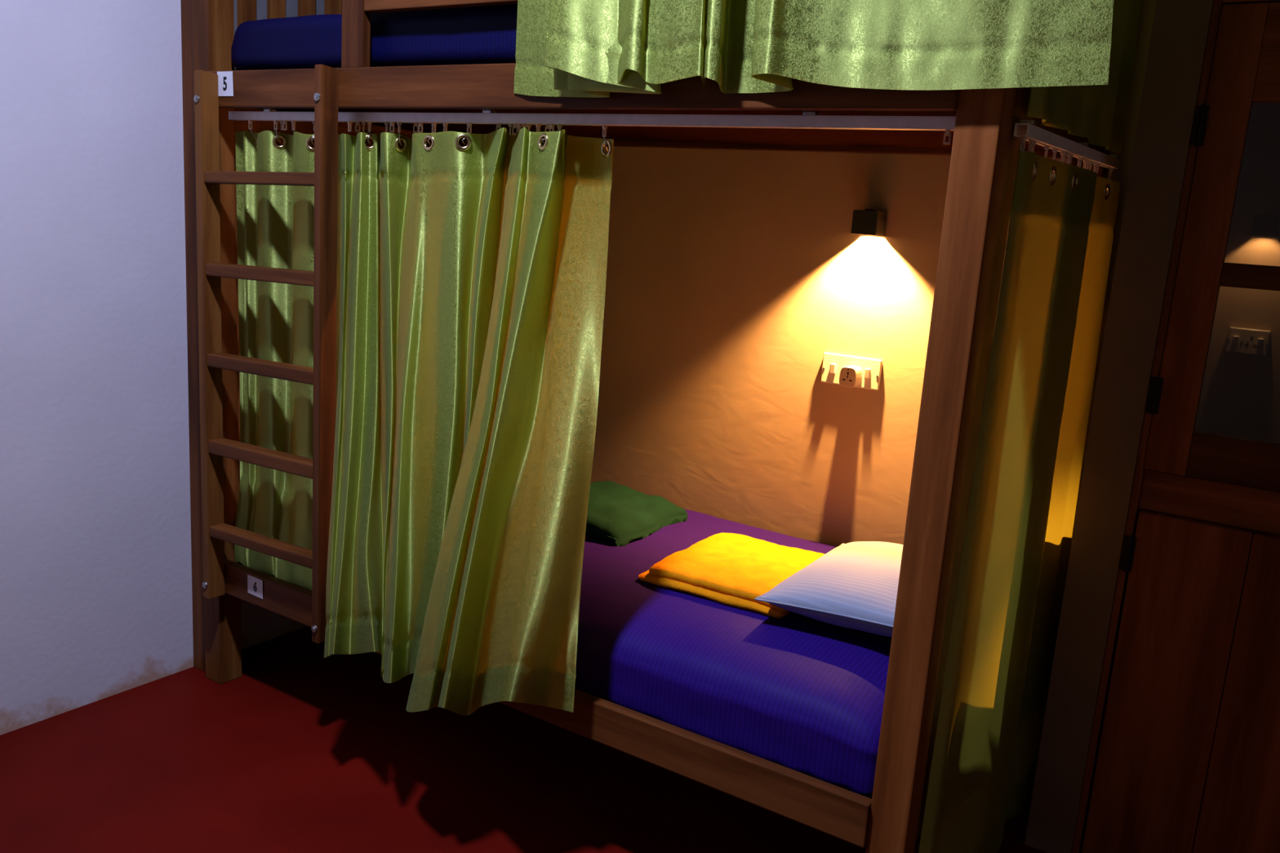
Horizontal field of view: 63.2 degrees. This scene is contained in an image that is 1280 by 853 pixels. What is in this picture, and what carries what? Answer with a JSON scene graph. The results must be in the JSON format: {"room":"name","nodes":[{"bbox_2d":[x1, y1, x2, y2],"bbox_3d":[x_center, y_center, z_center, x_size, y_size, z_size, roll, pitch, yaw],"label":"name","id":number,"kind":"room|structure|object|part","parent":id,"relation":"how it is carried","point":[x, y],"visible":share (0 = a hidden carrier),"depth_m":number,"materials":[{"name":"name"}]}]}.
{"room":"dormitory","nodes":[
{"label":"dormitory","id":0,"kind":"room"},
{"bbox_2d":[0,0,306,735],"bbox_3d":[-1.259,-0.736,2.899,0.200,2.900,5.800,11,14,32],"label":"wall","id":1,"kind":"structure","parent":0,"point":[96,600],"depth_m":2.66,"materials":[{"name":"white paint"}]},
{"bbox_2d":[180,0,205,672],"bbox_3d":[-1.178,-0.704,2.772,0.080,2.900,0.030,11,14,32],"label":"trim","id":2,"kind":"structure","parent":1,"relation":"attached to","point":[198,619],"depth_m":2.86,"materials":[{"name":"brown wood"}]},
{"bbox_2d":[0,626,1221,852],"bbox_3d":[0.092,1.028,2.278,3.688,0.120,5.800,11,14,32],"label":"floor","id":3,"kind":"structure","parent":0,"point":[304,751],"depth_m":2.53,"materials":[{"name":"red carpet"}]},
{"bbox_2d":[191,0,1111,852],"bbox_3d":[-0.062,-0.497,2.584,2.069,2.720,0.958,11,14,32],"label":"bunk bed","id":4,"kind":"object","parent":3,"relation":"on","point":[983,148],"visible":0.27,"depth_m":1.95,"materials":[{"name":"brown wood"}]},
{"bbox_3d":[-1.123,-0.604,2.751,0.090,2.720,0.071,11,14,32],"label":"post","id":5,"kind":"part","parent":4,"relation":"part of","materials":[{"name":"brown wood"}]},
{"bbox_2d":[217,71,233,96],"bbox_3d":[-1.034,-0.855,2.593,0.061,0.059,0.002,11,14,32],"label":"number label","id":6,"kind":"object","parent":4,"relation":"attached to","point":[225,88],"visible":1,"depth_m":2.59,"materials":[{"name":"white paper"}]},
{"bbox_2d":[247,574,262,599],"bbox_3d":[-1.035,0.431,2.798,0.064,0.054,0.002,11,14,32],"label":"number label","id":7,"kind":"object","parent":4,"relation":"attached to","point":[255,585],"visible":1,"depth_m":2.80,"materials":[{"name":"white paper"}]},
{"bbox_2d":[193,64,338,644],"bbox_3d":[-0.943,-0.175,2.608,0.474,1.387,0.055,11,14,32],"label":"ladder","id":8,"kind":"object","parent":4,"relation":"attached to","point":[324,179],"visible":1,"depth_m":2.59,"materials":[{"name":"brown wood"}]},
{"bbox_3d":[-0.856,-1.280,2.997,0.008,0.620,0.804,11,14,32],"label":"panel","id":9,"kind":"part","parent":4,"relation":"part of","materials":[{"name":"blue fabric"}]},
{"bbox_3d":[-0.859,-0.925,3.055,0.028,0.087,0.804,11,14,32],"label":"rail","id":10,"kind":"part","parent":4,"relation":"part of","materials":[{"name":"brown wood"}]},
{"bbox_3d":[-0.907,-0.290,3.185,0.018,1.210,0.800,11,14,32],"label":"panel","id":11,"kind":"part","parent":4,"relation":"part of","materials":[{"name":"green fabric"}]},
{"bbox_3d":[-0.634,-1.024,2.329,0.070,0.426,0.024,11,14,32],"label":"guard post","id":12,"kind":"part","parent":4,"relation":"part of","materials":[{"name":"brown wood"}]},
{"bbox_2d":[231,3,517,70],"bbox_3d":[-0.029,-0.874,2.512,1.913,0.144,0.878,11,14,32],"label":"mattress","id":13,"kind":"object","parent":4,"relation":"on","point":[478,34],"visible":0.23,"depth_m":2.33,"materials":[{"name":"blue fabric"}]},
{"bbox_3d":[-0.041,-0.868,1.962,1.357,0.105,0.026,11,14,32],"label":"guard rail","id":14,"kind":"part","parent":4,"relation":"part of","materials":[{"name":"brown wood"}]},
{"bbox_3d":[-0.634,-0.716,3.468,0.071,2.720,0.071,11,14,32],"label":"post","id":15,"kind":"part","parent":4,"relation":"part of","materials":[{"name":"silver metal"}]},
{"bbox_3d":[-0.377,0.568,2.401,1.908,0.086,0.028,11,14,32],"label":"rail","id":16,"kind":"part","parent":4,"relation":"part of","materials":[{"name":"brown wood"}]},
{"bbox_2d":[243,508,891,799],"bbox_3d":[-0.107,0.406,2.780,1.904,0.229,0.888,11,14,32],"label":"mattress","id":17,"kind":"object","parent":4,"relation":"on","point":[804,695],"visible":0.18,"depth_m":2.17,"materials":[{"name":"blue fabric"}]},
{"bbox_2d":[585,480,687,546],"bbox_3d":[-0.091,0.235,2.914,0.341,0.078,0.346,11,14,32],"label":"pillow","id":18,"kind":"object","parent":17,"relation":"on","point":[620,515],"visible":0.61,"depth_m":2.85,"materials":[{"name":"green fabric"}]},
{"bbox_2d":[638,533,824,618],"bbox_3d":[0.256,0.347,2.518,0.399,0.055,0.406,11,14,32],"label":"towel","id":19,"kind":"object","parent":17,"relation":"on","point":[730,569],"visible":0.7,"depth_m":2.44,"materials":[{"name":"yellow fabric"}]},
{"bbox_2d":[755,541,902,637],"bbox_3d":[0.563,0.360,2.361,0.413,0.132,0.554,10,13,29],"label":"pillow","id":20,"kind":"object","parent":17,"relation":"on","point":[854,585],"visible":0.48,"depth_m":2.21,"materials":[{"name":"white fabric"}]},
{"bbox_3d":[-0.294,-0.701,2.147,1.919,0.087,0.032,11,14,32],"label":"rail","id":21,"kind":"part","parent":4,"relation":"part of","materials":[{"name":"brown wood"}]},
{"bbox_2d":[228,108,955,144],"bbox_3d":[-0.265,-0.634,2.171,1.874,0.050,0.022,11,14,32],"label":"curtain rod","id":22,"kind":"object","parent":4,"relation":"attached to","point":[810,119],"visible":0.8,"depth_m":2.04,"materials":[{"name":"white plastic"}]},
{"bbox_2d":[234,129,343,591],"bbox_3d":[-0.908,-0.156,2.686,0.433,1.182,0.053,11,14,32],"label":"curtain","id":23,"kind":"object","parent":22,"relation":"hanging from","point":[275,224],"visible":0.71,"depth_m":2.69,"materials":[{"name":"green fabric"}]},
{"bbox_2d":[324,127,613,715],"bbox_3d":[-0.457,-0.008,2.266,0.850,1.265,0.298,11,14,32],"label":"curtain","id":24,"kind":"object","parent":22,"relation":"hanging from","point":[473,275],"visible":1,"depth_m":2.21,"materials":[{"name":"green fabric"}]},
{"bbox_3d":[0.218,-0.820,2.907,1.908,0.087,0.028,11,14,32],"label":"rail","id":25,"kind":"part","parent":4,"relation":"part of","materials":[{"name":"brown wood"}]},
{"bbox_3d":[0.716,0.672,2.258,0.036,0.086,0.804,11,14,32],"label":"rail","id":26,"kind":"part","parent":4,"relation":"part of","materials":[{"name":"brown wood"}]},
{"bbox_3d":[0.534,-0.277,1.700,0.071,2.720,0.071,11,14,32],"label":"post","id":27,"kind":"part","parent":4,"relation":"part of","materials":[{"name":"brown wood"}]},
{"bbox_3d":[0.803,-0.596,2.001,0.036,0.087,0.804,11,14,32],"label":"rail","id":28,"kind":"part","parent":4,"relation":"part of","materials":[{"name":"brown wood"}]},
{"bbox_2d":[1013,120,1119,178],"bbox_3d":[0.847,-0.530,2.024,0.024,0.061,0.855,11,14,32],"label":"track","id":29,"kind":"object","parent":4,"relation":"attached to","point":[1025,130],"visible":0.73,"depth_m":1.90,"materials":[{"name":"white plastic"}]},
{"bbox_2d":[918,150,1120,852],"bbox_3d":[0.806,0.226,2.157,0.061,1.482,0.883,11,14,33],"label":"curtain","id":30,"kind":"object","parent":29,"relation":"hanging from","point":[1022,509],"visible":0.98,"depth_m":2.03,"materials":[{"name":"green fabric"}]},
{"bbox_2d":[1026,0,1142,154],"bbox_3d":[0.877,-1.054,1.888,0.032,1.028,0.720,12,14,33],"label":"curtain","id":31,"kind":"object","parent":4,"relation":"hanging from","point":[1095,113],"visible":0.66,"depth_m":2.08,"materials":[{"name":"green fabric"}]},
{"bbox_3d":[1.014,-0.391,2.423,0.071,2.720,0.071,11,14,32],"label":"post","id":32,"kind":"part","parent":4,"relation":"part of","materials":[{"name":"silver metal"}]},
{"bbox_3d":[0.251,-1.649,1.575,1.240,0.050,0.022,11,14,32],"label":"track","id":33,"kind":"object","parent":4,"relation":"attached to","visible":0},
{"bbox_2d":[513,0,1113,97],"bbox_3d":[0.229,-1.120,1.666,1.126,1.131,0.079,11,14,32],"label":"curtain","id":34,"kind":"object","parent":33,"relation":"hanging from","point":[565,48],"visible":1,"depth_m":1.71,"materials":[{"name":"fabric"}]},
{"bbox_2d":[466,0,1156,546],"bbox_3d":[0.256,-0.657,3.024,2.218,2.900,0.150,11,14,32],"label":"wall","id":35,"kind":"structure","parent":0,"point":[731,274],"depth_m":2.92,"materials":[{"name":"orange paint"}]},
{"bbox_2d":[821,352,882,390],"bbox_3d":[0.566,-0.148,2.795,0.165,0.082,0.019,11,14,32],"label":"switch plate","id":36,"kind":"object","parent":35,"relation":"attached to","point":[833,363],"visible":0.89,"depth_m":2.79,"materials":[{"name":"white plastic"}]},
{"bbox_2d":[839,364,862,387],"bbox_3d":[0.561,-0.134,2.771,0.047,0.054,0.044,11,14,32],"label":"plug adaptor","id":37,"kind":"object","parent":36,"relation":"attached to","point":[851,376],"visible":1,"depth_m":2.75,"materials":[{"name":"beige plastic"}]},
{"bbox_2d":[850,208,887,235],"bbox_3d":[0.592,-0.528,2.687,0.066,0.065,0.069,11,14,32],"label":"wall lamp","id":38,"kind":"object","parent":35,"relation":"attached to","point":[868,221],"visible":1,"depth_m":2.66,"materials":[{"name":"black metal"}]},
{"bbox_2d":[1024,0,1213,852],"bbox_3d":[1.789,-0.424,2.398,1.065,2.900,1.240,11,14,32],"label":"door frame","id":39,"kind":"structure","parent":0,"point":[1180,30],"depth_m":2.22,"materials":[{"name":"paint"}]},
{"bbox_2d":[1071,0,1279,852],"bbox_3d":[1.367,0.111,2.060,0.694,1.930,0.100,11,14,32],"label":"glazed door","id":40,"kind":"structure","parent":39,"relation":"in","point":[1209,451],"depth_m":2.15,"materials":[{"name":"brown wood"}]},
{"bbox_3d":[1.317,0.631,2.148,0.644,0.812,0.034,11,14,32],"label":"plank panel","id":41,"kind":"part","parent":40,"relation":"part of","materials":[{"name":"brown wood"}]},
{"bbox_3d":[1.367,0.183,2.091,0.653,0.087,0.068,11,14,32],"label":"frame rail","id":42,"kind":"part","parent":40,"relation":"part of","materials":[{"name":"brown wood"}]},
{"bbox_3d":[1.353,0.097,2.042,0.493,0.092,0.034,11,14,32],"label":"rail","id":43,"kind":"part","parent":40,"relation":"part of","materials":[{"name":"brown wood"}]},
{"bbox_3d":[1.366,-0.096,2.002,0.495,0.304,0.004,11,14,32],"label":"glass pane","id":44,"kind":"part","parent":40,"relation":"part of","materials":[{"name":"clear glass"}]},
{"bbox_3d":[1.378,-0.267,1.968,0.493,0.047,0.034,11,14,32],"label":"rail","id":45,"kind":"part","parent":40,"relation":"part of","materials":[{"name":"brown wood"}]},
{"bbox_3d":[1.431,-0.806,1.883,0.653,0.058,0.085,11,14,32],"label":"frame rail","id":46,"kind":"part","parent":40,"relation":"part of","materials":[{"name":"brown wood"}]},
{"bbox_3d":[1.390,-0.441,1.932,0.495,0.312,0.004,11,14,32],"label":"glass pane","id":47,"kind":"part","parent":40,"relation":"part of","materials":[{"name":"clear glass"}]},
{"bbox_3d":[1.407,-0.681,1.884,0.493,0.181,0.034,11,14,32],"label":"rail","id":48,"kind":"part","parent":40,"relation":"part of","materials":[{"name":"brown wood"}]}
]}

